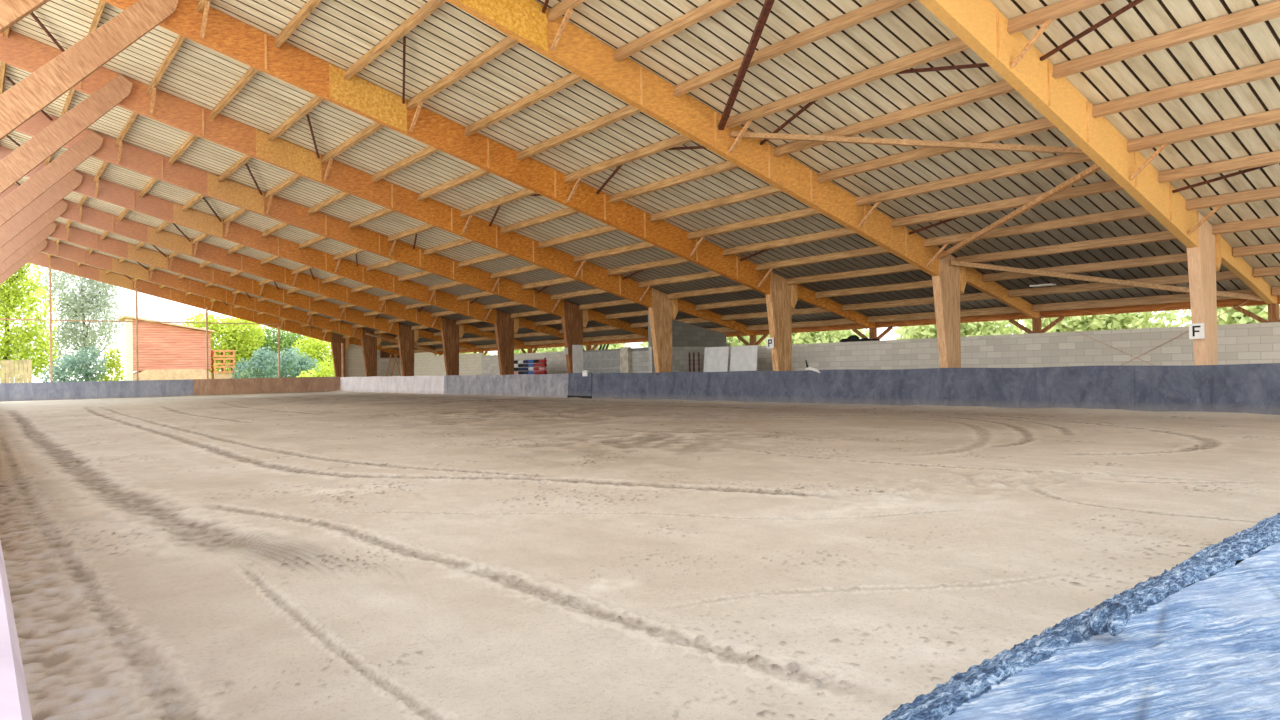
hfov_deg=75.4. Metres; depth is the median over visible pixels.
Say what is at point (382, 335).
rafter
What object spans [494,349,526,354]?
tree
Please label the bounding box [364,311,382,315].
purlin
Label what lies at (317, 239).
purlin
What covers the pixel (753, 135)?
brace
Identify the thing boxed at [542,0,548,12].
rod
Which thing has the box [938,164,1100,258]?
brace
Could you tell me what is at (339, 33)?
ceiling
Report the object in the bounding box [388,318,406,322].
purlin
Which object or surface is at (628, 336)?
purlin
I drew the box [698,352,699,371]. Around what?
stand
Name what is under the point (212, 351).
pallet
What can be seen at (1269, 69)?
purlin
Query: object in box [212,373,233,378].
crate
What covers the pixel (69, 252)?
rafter
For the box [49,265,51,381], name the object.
post
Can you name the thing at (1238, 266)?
rafter
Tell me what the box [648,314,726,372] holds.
wall partition
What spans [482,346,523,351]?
beam
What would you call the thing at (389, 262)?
purlin
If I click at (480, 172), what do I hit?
purlin
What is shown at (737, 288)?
purlin
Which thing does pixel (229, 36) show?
rafter
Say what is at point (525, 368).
pole
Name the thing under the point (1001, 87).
purlin
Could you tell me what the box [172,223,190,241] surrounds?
rod
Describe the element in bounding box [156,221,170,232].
purlin
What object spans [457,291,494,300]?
purlin
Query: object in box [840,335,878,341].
tarpaulin
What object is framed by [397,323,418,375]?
timber post
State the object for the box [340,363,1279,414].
kickboard
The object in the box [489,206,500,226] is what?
rod
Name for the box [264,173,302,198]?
purlin
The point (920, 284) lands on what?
purlin
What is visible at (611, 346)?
tree
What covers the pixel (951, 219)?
rod
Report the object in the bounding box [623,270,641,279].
rod
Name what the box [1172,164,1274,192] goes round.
rod
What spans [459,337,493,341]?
purlin
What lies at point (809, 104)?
rod
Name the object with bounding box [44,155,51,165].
purlin
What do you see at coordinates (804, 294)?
rafter
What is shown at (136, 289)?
post
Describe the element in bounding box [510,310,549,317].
purlin
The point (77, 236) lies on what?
rafter
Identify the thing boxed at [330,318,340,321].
purlin
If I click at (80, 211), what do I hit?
stay
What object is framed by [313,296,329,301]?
purlin
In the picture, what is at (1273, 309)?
post
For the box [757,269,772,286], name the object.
stay
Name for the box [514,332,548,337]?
purlin
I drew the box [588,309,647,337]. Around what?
rafter
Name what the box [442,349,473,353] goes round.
beam
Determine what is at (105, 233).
purlin
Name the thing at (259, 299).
purlin
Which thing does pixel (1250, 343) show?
wall
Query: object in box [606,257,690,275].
purlin
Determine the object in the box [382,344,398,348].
purlin
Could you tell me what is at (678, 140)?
purlin
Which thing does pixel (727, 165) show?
purlin
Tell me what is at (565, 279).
purlin
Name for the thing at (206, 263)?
purlin
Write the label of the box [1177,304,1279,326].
tree
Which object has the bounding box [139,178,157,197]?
purlin
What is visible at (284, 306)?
purlin
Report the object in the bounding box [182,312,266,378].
tree
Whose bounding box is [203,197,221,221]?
rod
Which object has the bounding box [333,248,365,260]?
purlin
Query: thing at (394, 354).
plank
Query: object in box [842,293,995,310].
purlin
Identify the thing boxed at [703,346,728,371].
board
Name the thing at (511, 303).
purlin
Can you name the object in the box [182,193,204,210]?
purlin
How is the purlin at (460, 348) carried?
attached to the rafter at (422, 333)
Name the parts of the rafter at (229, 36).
splice plate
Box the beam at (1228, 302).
[1040,299,1267,317]
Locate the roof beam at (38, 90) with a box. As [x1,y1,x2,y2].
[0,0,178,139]
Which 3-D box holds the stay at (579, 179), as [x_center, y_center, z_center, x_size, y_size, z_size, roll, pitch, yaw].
[-1.717,-4.458,21.647,0.070,0.568,0.643,-1,-1,-39]
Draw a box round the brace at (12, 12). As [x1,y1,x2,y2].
[0,0,49,33]
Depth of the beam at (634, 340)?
42.32 m
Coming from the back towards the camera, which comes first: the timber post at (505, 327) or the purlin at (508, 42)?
the timber post at (505, 327)
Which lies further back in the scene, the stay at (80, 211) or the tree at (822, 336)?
the tree at (822, 336)
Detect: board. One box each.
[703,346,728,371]
[730,345,757,370]
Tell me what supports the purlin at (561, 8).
attached to the rafter at (577, 51)
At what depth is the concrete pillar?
40.86 m
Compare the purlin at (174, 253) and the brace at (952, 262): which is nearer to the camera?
the brace at (952, 262)
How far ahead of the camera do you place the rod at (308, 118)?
22.06 m
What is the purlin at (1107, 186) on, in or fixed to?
attached to the rafter at (979, 24)
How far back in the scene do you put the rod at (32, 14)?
18.79 m
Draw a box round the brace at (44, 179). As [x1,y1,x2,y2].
[0,131,103,226]
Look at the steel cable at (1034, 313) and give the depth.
23.87 m
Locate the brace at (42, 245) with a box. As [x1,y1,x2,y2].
[0,240,47,284]
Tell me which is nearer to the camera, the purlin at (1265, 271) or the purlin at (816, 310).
the purlin at (1265, 271)
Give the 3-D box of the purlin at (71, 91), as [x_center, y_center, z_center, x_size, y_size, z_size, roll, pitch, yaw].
[-15.582,-7.191,22.626,0.155,0.231,5.820,-1,-1,-39]
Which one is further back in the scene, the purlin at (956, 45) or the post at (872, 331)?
the post at (872, 331)
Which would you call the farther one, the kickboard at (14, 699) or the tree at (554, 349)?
the tree at (554, 349)
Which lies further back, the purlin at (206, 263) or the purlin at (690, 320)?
the purlin at (206, 263)
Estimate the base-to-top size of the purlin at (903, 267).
0.231 m
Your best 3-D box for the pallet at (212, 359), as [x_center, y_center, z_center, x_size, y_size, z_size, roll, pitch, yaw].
[-34.740,0.130,68.993,1.650,0.580,1.000,-1,-1,-39]
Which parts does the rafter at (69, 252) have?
splice plate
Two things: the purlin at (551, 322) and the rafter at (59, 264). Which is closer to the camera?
the purlin at (551, 322)
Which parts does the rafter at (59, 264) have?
splice plate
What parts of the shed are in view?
corner post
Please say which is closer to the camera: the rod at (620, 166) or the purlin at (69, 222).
the rod at (620, 166)
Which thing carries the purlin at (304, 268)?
attached to the rafter at (110, 192)
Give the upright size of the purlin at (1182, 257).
0.229 m
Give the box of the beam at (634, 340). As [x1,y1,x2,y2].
[590,338,647,344]
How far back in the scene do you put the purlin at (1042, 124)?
16.77 m
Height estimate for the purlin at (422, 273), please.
0.232 m
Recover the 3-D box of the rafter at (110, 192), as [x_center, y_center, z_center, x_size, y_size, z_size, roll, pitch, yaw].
[-15.398,-4.825,34.258,21.120,6.333,0.205,-1,-1,-39]
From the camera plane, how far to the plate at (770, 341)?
26.80 m
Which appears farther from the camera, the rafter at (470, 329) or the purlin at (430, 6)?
the rafter at (470, 329)
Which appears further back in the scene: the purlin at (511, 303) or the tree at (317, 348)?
the tree at (317, 348)
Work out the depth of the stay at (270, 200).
28.26 m
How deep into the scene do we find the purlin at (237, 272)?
43.37 m
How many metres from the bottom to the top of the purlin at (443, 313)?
0.232 m
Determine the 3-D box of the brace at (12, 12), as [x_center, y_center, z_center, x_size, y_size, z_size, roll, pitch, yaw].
[-6.607,-5.194,10.320,3.643,4.312,0.145,-1,-1,-39]
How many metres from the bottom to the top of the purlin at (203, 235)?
0.227 m
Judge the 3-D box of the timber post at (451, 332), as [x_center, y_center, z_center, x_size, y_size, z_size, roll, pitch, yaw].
[-10.379,-0.147,45.885,1.260,4.432,0.270,-1,-1,-39]
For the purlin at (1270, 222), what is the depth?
17.44 m
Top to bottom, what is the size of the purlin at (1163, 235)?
0.233 m
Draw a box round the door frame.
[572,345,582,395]
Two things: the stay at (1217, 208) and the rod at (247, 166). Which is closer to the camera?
the stay at (1217, 208)
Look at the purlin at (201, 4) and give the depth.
16.23 m
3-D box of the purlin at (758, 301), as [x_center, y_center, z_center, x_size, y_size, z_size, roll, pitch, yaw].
[4.063,-2.134,30.621,0.157,0.232,5.820,-1,-1,-39]
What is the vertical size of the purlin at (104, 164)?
0.230 m
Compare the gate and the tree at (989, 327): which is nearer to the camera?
the gate
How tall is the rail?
0.070 m
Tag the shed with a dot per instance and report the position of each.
(166, 351)
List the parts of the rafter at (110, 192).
splice plate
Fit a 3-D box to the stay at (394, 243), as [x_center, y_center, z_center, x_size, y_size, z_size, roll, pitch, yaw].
[-9.248,-4.207,30.987,0.070,0.568,0.643,-1,-1,-39]
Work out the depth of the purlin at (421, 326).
49.73 m
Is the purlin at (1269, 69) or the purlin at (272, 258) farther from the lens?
the purlin at (272, 258)
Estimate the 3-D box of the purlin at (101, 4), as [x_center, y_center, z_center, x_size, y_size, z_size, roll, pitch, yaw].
[-11.815,-7.317,17.957,0.157,0.233,5.820,-1,-1,-39]
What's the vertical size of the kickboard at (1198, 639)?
1.209 m
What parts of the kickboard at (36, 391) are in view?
rubber panel, rubber panel, rubber panel, rubber panel, rubber panel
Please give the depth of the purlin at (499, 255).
31.42 m
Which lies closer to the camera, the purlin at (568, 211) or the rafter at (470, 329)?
the purlin at (568, 211)
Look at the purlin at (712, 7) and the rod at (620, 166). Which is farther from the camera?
the rod at (620, 166)
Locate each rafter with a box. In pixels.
[0,30,651,307]
[0,146,495,324]
[0,184,442,330]
[15,112,563,316]
[28,253,331,342]
[41,239,361,338]
[49,221,398,334]
[102,0,769,294]
[349,337,399,355]
[365,333,436,352]
[381,334,441,353]
[419,329,481,351]
[446,0,938,275]
[464,324,530,348]
[519,317,589,344]
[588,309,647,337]
[677,298,754,334]
[797,284,874,327]
[919,0,1197,247]
[966,267,1039,317]
[1221,237,1276,303]
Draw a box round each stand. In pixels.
[688,353,690,371]
[693,352,694,371]
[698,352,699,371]
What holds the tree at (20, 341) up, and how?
on the field
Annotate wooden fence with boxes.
[0,360,31,382]
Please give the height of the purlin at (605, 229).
0.225 m
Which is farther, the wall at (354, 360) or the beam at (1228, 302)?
the wall at (354, 360)
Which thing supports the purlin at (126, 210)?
attached to the rafter at (91, 217)
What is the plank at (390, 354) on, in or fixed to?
on the ground
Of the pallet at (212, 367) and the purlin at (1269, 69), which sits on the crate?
the pallet at (212, 367)
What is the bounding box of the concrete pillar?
[620,347,631,372]
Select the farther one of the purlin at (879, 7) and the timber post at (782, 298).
the timber post at (782, 298)
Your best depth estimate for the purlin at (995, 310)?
27.99 m
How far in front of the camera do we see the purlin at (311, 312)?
51.86 m
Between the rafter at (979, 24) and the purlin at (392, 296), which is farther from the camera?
the purlin at (392, 296)
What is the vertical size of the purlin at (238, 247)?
0.227 m
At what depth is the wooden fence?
59.93 m
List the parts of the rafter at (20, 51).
splice plate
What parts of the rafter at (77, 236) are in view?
splice plate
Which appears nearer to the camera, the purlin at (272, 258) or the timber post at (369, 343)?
the purlin at (272, 258)
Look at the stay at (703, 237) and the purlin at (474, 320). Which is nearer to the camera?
the stay at (703, 237)
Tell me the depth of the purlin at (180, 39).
19.14 m
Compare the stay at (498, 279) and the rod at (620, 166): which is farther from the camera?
the stay at (498, 279)
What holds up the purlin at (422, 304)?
attached to the rafter at (110, 192)
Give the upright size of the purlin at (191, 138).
0.232 m
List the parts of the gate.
latch plate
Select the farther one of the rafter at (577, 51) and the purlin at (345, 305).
the purlin at (345, 305)
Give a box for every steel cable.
[1034,313,1154,365]
[1120,300,1249,365]
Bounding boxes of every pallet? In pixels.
[211,350,234,356]
[211,358,234,364]
[211,366,234,372]
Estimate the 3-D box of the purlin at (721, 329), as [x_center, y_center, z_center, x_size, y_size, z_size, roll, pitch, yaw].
[2.567,-1.267,37.101,0.160,0.228,5.820,-1,-1,-39]
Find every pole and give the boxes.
[514,359,546,363]
[514,363,546,366]
[514,367,546,370]
[514,371,546,373]
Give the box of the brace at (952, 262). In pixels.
[950,260,1262,300]
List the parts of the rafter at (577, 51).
splice plate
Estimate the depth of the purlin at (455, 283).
37.21 m
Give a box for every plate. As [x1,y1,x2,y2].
[767,337,773,348]
[1189,323,1204,338]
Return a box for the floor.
[0,390,1279,719]
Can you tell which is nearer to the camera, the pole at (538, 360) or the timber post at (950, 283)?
the timber post at (950, 283)
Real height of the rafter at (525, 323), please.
1.493 m
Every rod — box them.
[6,76,51,120]
[6,135,20,146]
[30,12,64,51]
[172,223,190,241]
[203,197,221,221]
[245,163,262,194]
[307,114,319,158]
[402,37,405,103]
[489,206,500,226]
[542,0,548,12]
[596,165,621,193]
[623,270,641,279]
[668,146,705,149]
[740,248,772,260]
[760,100,816,144]
[892,63,989,74]
[909,216,963,234]
[1040,0,1143,60]
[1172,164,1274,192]
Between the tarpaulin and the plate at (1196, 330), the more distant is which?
the tarpaulin
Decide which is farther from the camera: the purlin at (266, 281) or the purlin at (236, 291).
the purlin at (236, 291)
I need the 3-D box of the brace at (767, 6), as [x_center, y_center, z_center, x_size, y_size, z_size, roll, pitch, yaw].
[1.921,-5.350,13.561,0.114,1.143,7.059,-1,-1,-4]
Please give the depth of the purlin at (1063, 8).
12.03 m
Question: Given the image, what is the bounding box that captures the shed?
[117,315,214,380]
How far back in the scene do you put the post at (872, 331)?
30.27 m
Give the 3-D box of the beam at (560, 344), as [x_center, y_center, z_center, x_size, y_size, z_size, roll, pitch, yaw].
[-4.548,-0.833,46.770,0.140,0.200,5.996,-1,-1,-39]
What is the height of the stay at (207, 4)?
0.568 m
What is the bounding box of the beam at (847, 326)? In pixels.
[755,324,868,334]
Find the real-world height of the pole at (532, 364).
0.178 m
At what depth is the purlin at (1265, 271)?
19.55 m
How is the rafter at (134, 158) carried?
on the post
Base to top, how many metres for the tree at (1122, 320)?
6.601 m
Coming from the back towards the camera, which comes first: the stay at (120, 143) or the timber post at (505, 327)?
the timber post at (505, 327)
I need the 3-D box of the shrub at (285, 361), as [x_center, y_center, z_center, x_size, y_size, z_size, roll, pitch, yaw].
[-30.225,0.597,71.992,5.039,3.692,1.978,-1,-1,-39]
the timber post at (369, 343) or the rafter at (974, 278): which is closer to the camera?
the rafter at (974, 278)
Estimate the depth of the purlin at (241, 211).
31.76 m
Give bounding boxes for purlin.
[0,61,6,94]
[3,27,10,37]
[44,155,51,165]
[61,88,74,115]
[65,220,71,228]
[77,195,87,208]
[88,0,105,34]
[93,161,107,182]
[101,231,109,239]
[115,112,137,146]
[117,208,129,220]
[135,242,144,249]
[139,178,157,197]
[146,35,185,93]
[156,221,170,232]
[168,134,197,164]
[168,251,179,258]
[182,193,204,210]
[192,233,208,243]
[196,0,208,12]
[199,261,211,267]
[210,67,258,118]
[218,154,251,182]
[223,208,247,224]
[227,244,245,254]
[230,270,243,276]
[232,290,242,294]
[257,297,267,301]
[259,279,272,285]
[260,255,280,264]
[262,222,289,236]
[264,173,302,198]
[268,96,324,141]
[274,0,321,47]
[282,304,294,308]
[287,288,302,293]
[292,265,312,274]
[298,235,327,248]
[307,191,350,213]
[307,311,318,315]
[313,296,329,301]
[321,122,383,162]
[322,275,344,283]
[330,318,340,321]
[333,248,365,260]
[339,303,355,308]
[344,0,446,79]
[349,208,394,228]
[351,285,374,292]
[352,324,365,327]
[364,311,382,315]
[366,259,399,270]
[371,146,439,182]
[374,331,386,333]
[379,294,404,300]
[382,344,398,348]
[387,223,434,242]
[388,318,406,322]
[398,271,432,281]
[405,302,430,308]
[407,36,518,109]
[411,325,429,329]
[414,350,426,352]
[415,341,441,345]
[417,168,489,200]
[423,238,473,254]
[428,281,464,290]
[431,311,458,316]
[435,347,466,350]
[456,318,483,324]
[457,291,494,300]
[458,252,510,266]
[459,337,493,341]
[460,189,535,217]
[464,72,583,135]
[475,344,514,348]
[479,327,522,331]
[484,301,523,309]
[491,265,545,278]
[500,208,579,233]
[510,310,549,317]
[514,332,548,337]
[516,105,640,160]
[521,277,576,289]
[524,339,563,345]
[535,319,591,325]
[538,225,618,248]
[547,0,585,21]
[551,288,608,299]
[559,326,618,333]
[564,134,692,182]
[573,242,656,262]
[579,299,635,309]
[583,334,646,341]
[605,310,679,318]
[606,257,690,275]
[609,161,739,202]
[613,0,741,61]
[630,318,710,327]
[638,271,722,287]
[650,185,782,221]
[668,285,753,298]
[673,0,916,96]
[688,207,821,239]
[695,298,799,309]
[706,327,737,332]
[722,307,828,320]
[723,227,856,255]
[726,37,969,128]
[746,319,856,330]
[756,246,890,270]
[773,80,1015,156]
[787,263,920,284]
[815,280,932,298]
[816,117,1056,182]
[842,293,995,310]
[856,154,1091,205]
[867,306,1020,322]
[891,180,1123,227]
[924,207,1151,246]
[955,230,1176,262]
[982,253,1186,281]
[1007,0,1111,34]
[1008,271,1239,296]
[1032,289,1256,311]
[1052,0,1279,78]
[1092,59,1279,117]
[1127,109,1279,152]
[1158,150,1279,182]
[1185,186,1279,210]
[1212,216,1279,234]
[1233,243,1279,256]
[1253,266,1279,277]
[1272,287,1279,295]
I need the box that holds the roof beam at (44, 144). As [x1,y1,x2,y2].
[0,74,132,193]
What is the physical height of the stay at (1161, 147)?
0.568 m
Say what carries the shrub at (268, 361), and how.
on the field
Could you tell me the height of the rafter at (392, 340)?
1.328 m
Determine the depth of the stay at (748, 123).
16.96 m
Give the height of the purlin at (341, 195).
0.234 m
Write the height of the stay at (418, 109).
0.568 m
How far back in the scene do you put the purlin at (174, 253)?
41.49 m
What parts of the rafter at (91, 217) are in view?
splice plate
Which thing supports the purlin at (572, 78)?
attached to the rafter at (577, 51)
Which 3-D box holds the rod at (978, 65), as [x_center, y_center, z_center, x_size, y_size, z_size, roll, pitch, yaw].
[5.248,-4.872,13.790,2.174,0.271,0.050,-1,-1,28]
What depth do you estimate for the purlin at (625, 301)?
35.05 m
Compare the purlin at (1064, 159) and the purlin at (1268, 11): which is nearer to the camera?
the purlin at (1268, 11)
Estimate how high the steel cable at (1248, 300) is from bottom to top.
2.853 m
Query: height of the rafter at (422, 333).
1.493 m
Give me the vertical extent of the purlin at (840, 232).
0.228 m
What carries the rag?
hanging from the kickboard at (1231, 388)
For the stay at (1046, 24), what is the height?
0.568 m
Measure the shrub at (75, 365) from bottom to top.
3.930 m
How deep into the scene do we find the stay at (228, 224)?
32.93 m
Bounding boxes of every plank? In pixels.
[386,354,391,376]
[394,354,400,375]
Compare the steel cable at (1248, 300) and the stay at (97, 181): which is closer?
the steel cable at (1248, 300)
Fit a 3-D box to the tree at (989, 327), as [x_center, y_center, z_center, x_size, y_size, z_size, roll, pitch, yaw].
[17.018,-1.455,44.644,5.319,6.636,7.236,-1,-1,-25]
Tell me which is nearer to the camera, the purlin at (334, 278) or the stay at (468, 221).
the stay at (468, 221)
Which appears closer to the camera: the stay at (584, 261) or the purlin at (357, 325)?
the stay at (584, 261)
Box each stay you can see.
[79,206,81,220]
[95,179,98,196]
[117,141,122,162]
[149,87,155,114]
[200,0,209,38]
[225,222,229,237]
[266,196,272,213]
[323,158,332,180]
[389,240,396,255]
[409,102,422,131]
[462,215,472,233]
[492,277,500,291]
[550,9,572,50]
[552,299,560,311]
[567,178,581,201]
[575,260,585,276]
[639,286,650,301]
[689,236,704,256]
[728,121,751,152]
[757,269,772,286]
[858,202,880,227]
[926,244,948,266]
[1010,20,1052,67]
[1129,144,1166,179]
[1187,205,1221,234]
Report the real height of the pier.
3.300 m
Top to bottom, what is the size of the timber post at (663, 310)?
4.432 m
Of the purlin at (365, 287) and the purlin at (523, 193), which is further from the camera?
the purlin at (365, 287)
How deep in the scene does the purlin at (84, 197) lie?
33.87 m
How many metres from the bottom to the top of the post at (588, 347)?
2.732 m
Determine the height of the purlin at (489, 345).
0.228 m
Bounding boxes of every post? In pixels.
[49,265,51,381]
[135,288,138,379]
[206,307,208,378]
[278,326,279,377]
[331,332,348,376]
[341,343,343,376]
[361,328,380,376]
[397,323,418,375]
[441,317,463,374]
[494,310,518,374]
[521,348,536,352]
[561,300,587,373]
[583,344,597,350]
[648,288,677,372]
[737,334,767,345]
[766,272,796,370]
[852,326,892,339]
[932,248,965,367]
[1009,315,1064,333]
[1187,212,1221,364]
[1233,304,1279,322]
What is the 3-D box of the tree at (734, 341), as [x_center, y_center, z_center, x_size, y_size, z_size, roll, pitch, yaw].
[6.769,-1.073,55.513,5.201,6.631,7.114,-1,-1,-33]
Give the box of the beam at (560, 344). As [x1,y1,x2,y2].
[531,343,585,348]
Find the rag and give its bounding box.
[805,367,819,372]
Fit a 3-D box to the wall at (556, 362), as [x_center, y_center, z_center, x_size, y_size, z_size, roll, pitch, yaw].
[-10.843,0.720,53.941,0.200,2.900,23.200,-1,-1,-39]
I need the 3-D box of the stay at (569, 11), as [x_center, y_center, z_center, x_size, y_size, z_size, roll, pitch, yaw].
[-1.355,-5.695,14.264,0.070,0.568,0.643,-1,-1,-39]
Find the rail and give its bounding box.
[0,319,278,324]
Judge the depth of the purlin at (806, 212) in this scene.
22.47 m
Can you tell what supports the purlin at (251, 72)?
attached to the rafter at (229, 36)
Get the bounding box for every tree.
[0,263,59,380]
[38,266,124,377]
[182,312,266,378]
[243,325,318,377]
[291,336,333,375]
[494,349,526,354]
[524,347,560,352]
[557,343,628,351]
[640,342,648,347]
[726,335,768,346]
[761,329,868,345]
[893,320,1022,339]
[1013,310,1183,333]
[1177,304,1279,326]
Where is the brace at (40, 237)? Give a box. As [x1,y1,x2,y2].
[0,222,56,275]
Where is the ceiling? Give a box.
[0,0,1279,349]
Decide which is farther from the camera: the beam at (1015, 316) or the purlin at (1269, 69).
the beam at (1015, 316)
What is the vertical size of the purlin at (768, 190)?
0.237 m
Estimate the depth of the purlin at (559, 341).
46.90 m
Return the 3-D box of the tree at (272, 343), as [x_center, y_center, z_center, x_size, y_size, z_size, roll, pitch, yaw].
[-36.858,-0.386,83.407,9.270,6.784,4.392,-1,-1,-39]
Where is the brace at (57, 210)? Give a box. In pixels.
[0,200,67,263]
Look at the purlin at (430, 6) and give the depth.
16.09 m
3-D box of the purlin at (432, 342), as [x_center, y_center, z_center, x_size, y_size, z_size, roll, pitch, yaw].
[-13.629,-1.132,54.874,0.157,0.227,5.820,-1,-1,-39]
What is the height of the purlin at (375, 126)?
0.233 m
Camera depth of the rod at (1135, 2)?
12.19 m
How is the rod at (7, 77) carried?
attached to the rafter at (134, 158)
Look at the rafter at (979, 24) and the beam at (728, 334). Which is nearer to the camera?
the rafter at (979, 24)
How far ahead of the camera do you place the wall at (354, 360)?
60.94 m
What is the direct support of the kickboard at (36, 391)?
on the ground
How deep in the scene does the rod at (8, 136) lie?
27.50 m
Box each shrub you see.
[39,346,108,381]
[97,345,125,380]
[231,347,281,378]
[263,346,320,377]
[296,359,334,376]
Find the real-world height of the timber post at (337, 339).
4.432 m
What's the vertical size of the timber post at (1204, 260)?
4.432 m
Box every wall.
[345,344,399,376]
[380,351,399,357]
[400,351,568,394]
[631,322,1279,372]
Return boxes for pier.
[377,350,380,375]
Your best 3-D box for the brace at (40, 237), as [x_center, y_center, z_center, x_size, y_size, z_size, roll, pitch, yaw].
[-29.200,-4.441,38.338,3.643,4.312,0.145,-1,-1,-39]
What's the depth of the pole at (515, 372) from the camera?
43.68 m
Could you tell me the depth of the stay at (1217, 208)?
16.82 m
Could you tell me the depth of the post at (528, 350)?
48.95 m
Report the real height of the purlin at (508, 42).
0.228 m
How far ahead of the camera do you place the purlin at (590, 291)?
34.18 m
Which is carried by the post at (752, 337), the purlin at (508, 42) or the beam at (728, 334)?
the beam at (728, 334)
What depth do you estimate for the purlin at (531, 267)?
32.33 m
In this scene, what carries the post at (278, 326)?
on the ground
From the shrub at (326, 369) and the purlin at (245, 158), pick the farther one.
the shrub at (326, 369)
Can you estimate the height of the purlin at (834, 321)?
0.230 m
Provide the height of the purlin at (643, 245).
0.230 m
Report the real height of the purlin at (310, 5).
0.233 m
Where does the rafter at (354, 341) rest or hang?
attached to the timber post at (337, 339)
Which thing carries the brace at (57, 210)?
attached to the post
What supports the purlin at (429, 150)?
attached to the rafter at (229, 36)
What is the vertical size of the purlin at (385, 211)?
0.232 m
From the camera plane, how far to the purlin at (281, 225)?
32.66 m
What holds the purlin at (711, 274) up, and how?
attached to the rafter at (229, 36)
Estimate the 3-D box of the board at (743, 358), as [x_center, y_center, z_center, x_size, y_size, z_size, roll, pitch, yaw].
[3.950,0.538,31.760,0.250,2.173,1.400,-1,-1,-39]
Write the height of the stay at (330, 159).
0.568 m
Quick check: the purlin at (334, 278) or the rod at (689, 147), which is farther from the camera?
the purlin at (334, 278)
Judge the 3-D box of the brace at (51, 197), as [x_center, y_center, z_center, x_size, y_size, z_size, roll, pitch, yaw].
[-21.669,-4.692,28.999,3.643,4.312,0.145,-1,-1,-39]
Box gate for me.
[567,370,591,398]
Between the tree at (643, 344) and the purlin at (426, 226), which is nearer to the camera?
the purlin at (426, 226)
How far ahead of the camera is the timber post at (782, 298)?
27.03 m
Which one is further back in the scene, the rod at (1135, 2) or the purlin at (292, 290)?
the purlin at (292, 290)
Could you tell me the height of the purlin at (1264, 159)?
0.227 m
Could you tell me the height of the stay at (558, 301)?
0.568 m
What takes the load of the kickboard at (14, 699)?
on the ground
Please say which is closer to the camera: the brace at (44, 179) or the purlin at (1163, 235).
the purlin at (1163, 235)
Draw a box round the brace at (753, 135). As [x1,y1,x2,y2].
[731,131,1085,154]
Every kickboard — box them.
[0,376,339,401]
[0,540,32,719]
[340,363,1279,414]
[881,513,1279,719]
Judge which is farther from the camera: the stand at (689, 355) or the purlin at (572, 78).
the stand at (689, 355)
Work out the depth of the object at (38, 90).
15.04 m
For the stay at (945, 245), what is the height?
0.568 m
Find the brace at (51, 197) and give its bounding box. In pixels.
[0,171,82,247]
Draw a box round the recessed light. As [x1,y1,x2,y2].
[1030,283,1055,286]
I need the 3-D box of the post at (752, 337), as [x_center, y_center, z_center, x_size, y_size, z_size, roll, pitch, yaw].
[4.800,0.288,35.005,0.220,2.732,1.696,-1,-1,-39]
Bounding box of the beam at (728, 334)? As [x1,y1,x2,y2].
[724,332,749,336]
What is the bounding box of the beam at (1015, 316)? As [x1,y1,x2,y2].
[875,313,1031,327]
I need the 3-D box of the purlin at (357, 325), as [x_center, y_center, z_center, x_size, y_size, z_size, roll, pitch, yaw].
[-17.032,-2.246,52.160,0.158,0.231,5.820,-1,-1,-39]
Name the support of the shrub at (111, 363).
on the field
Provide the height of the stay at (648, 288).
0.568 m
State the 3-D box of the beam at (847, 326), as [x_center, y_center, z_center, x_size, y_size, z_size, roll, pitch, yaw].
[6.748,-1.210,32.761,0.140,0.200,5.996,-1,-1,-39]
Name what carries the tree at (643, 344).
on the ground
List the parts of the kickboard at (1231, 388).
rubber panel, rubber panel, rubber panel, rubber panel, rubber panel, rubber panel, rubber panel, rubber panel, rubber panel, rubber panel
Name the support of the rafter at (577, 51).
on the post
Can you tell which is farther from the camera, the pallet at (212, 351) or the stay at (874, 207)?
the pallet at (212, 351)
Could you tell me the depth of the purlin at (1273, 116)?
14.25 m
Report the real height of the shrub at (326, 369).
3.021 m
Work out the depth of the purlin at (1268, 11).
12.10 m
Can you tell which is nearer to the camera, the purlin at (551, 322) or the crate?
the purlin at (551, 322)
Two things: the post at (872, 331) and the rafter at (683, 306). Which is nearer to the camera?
the post at (872, 331)
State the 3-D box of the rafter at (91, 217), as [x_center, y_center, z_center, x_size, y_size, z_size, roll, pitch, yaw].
[-19.163,-4.700,38.928,21.120,6.333,0.205,-1,-1,-39]
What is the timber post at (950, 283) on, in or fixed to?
on the ground
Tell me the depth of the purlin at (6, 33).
19.13 m
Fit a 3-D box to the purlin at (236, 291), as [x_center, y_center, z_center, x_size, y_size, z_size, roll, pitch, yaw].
[-22.705,-4.094,47.636,0.155,0.238,5.820,-1,-1,-39]
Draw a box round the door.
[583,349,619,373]
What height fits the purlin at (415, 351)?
0.231 m
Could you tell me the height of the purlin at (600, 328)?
0.233 m
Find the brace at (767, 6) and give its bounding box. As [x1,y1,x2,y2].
[718,0,774,129]
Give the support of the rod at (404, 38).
attached to the rafter at (229, 36)
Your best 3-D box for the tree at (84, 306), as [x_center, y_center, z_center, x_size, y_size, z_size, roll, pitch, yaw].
[-49.331,-3.392,73.418,6.672,13.055,4.358,-1,-1,-39]
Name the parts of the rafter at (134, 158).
splice plate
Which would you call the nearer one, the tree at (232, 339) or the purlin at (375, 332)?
the purlin at (375, 332)
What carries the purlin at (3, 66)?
attached to the rafter at (134, 158)
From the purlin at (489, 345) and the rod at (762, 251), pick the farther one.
the purlin at (489, 345)

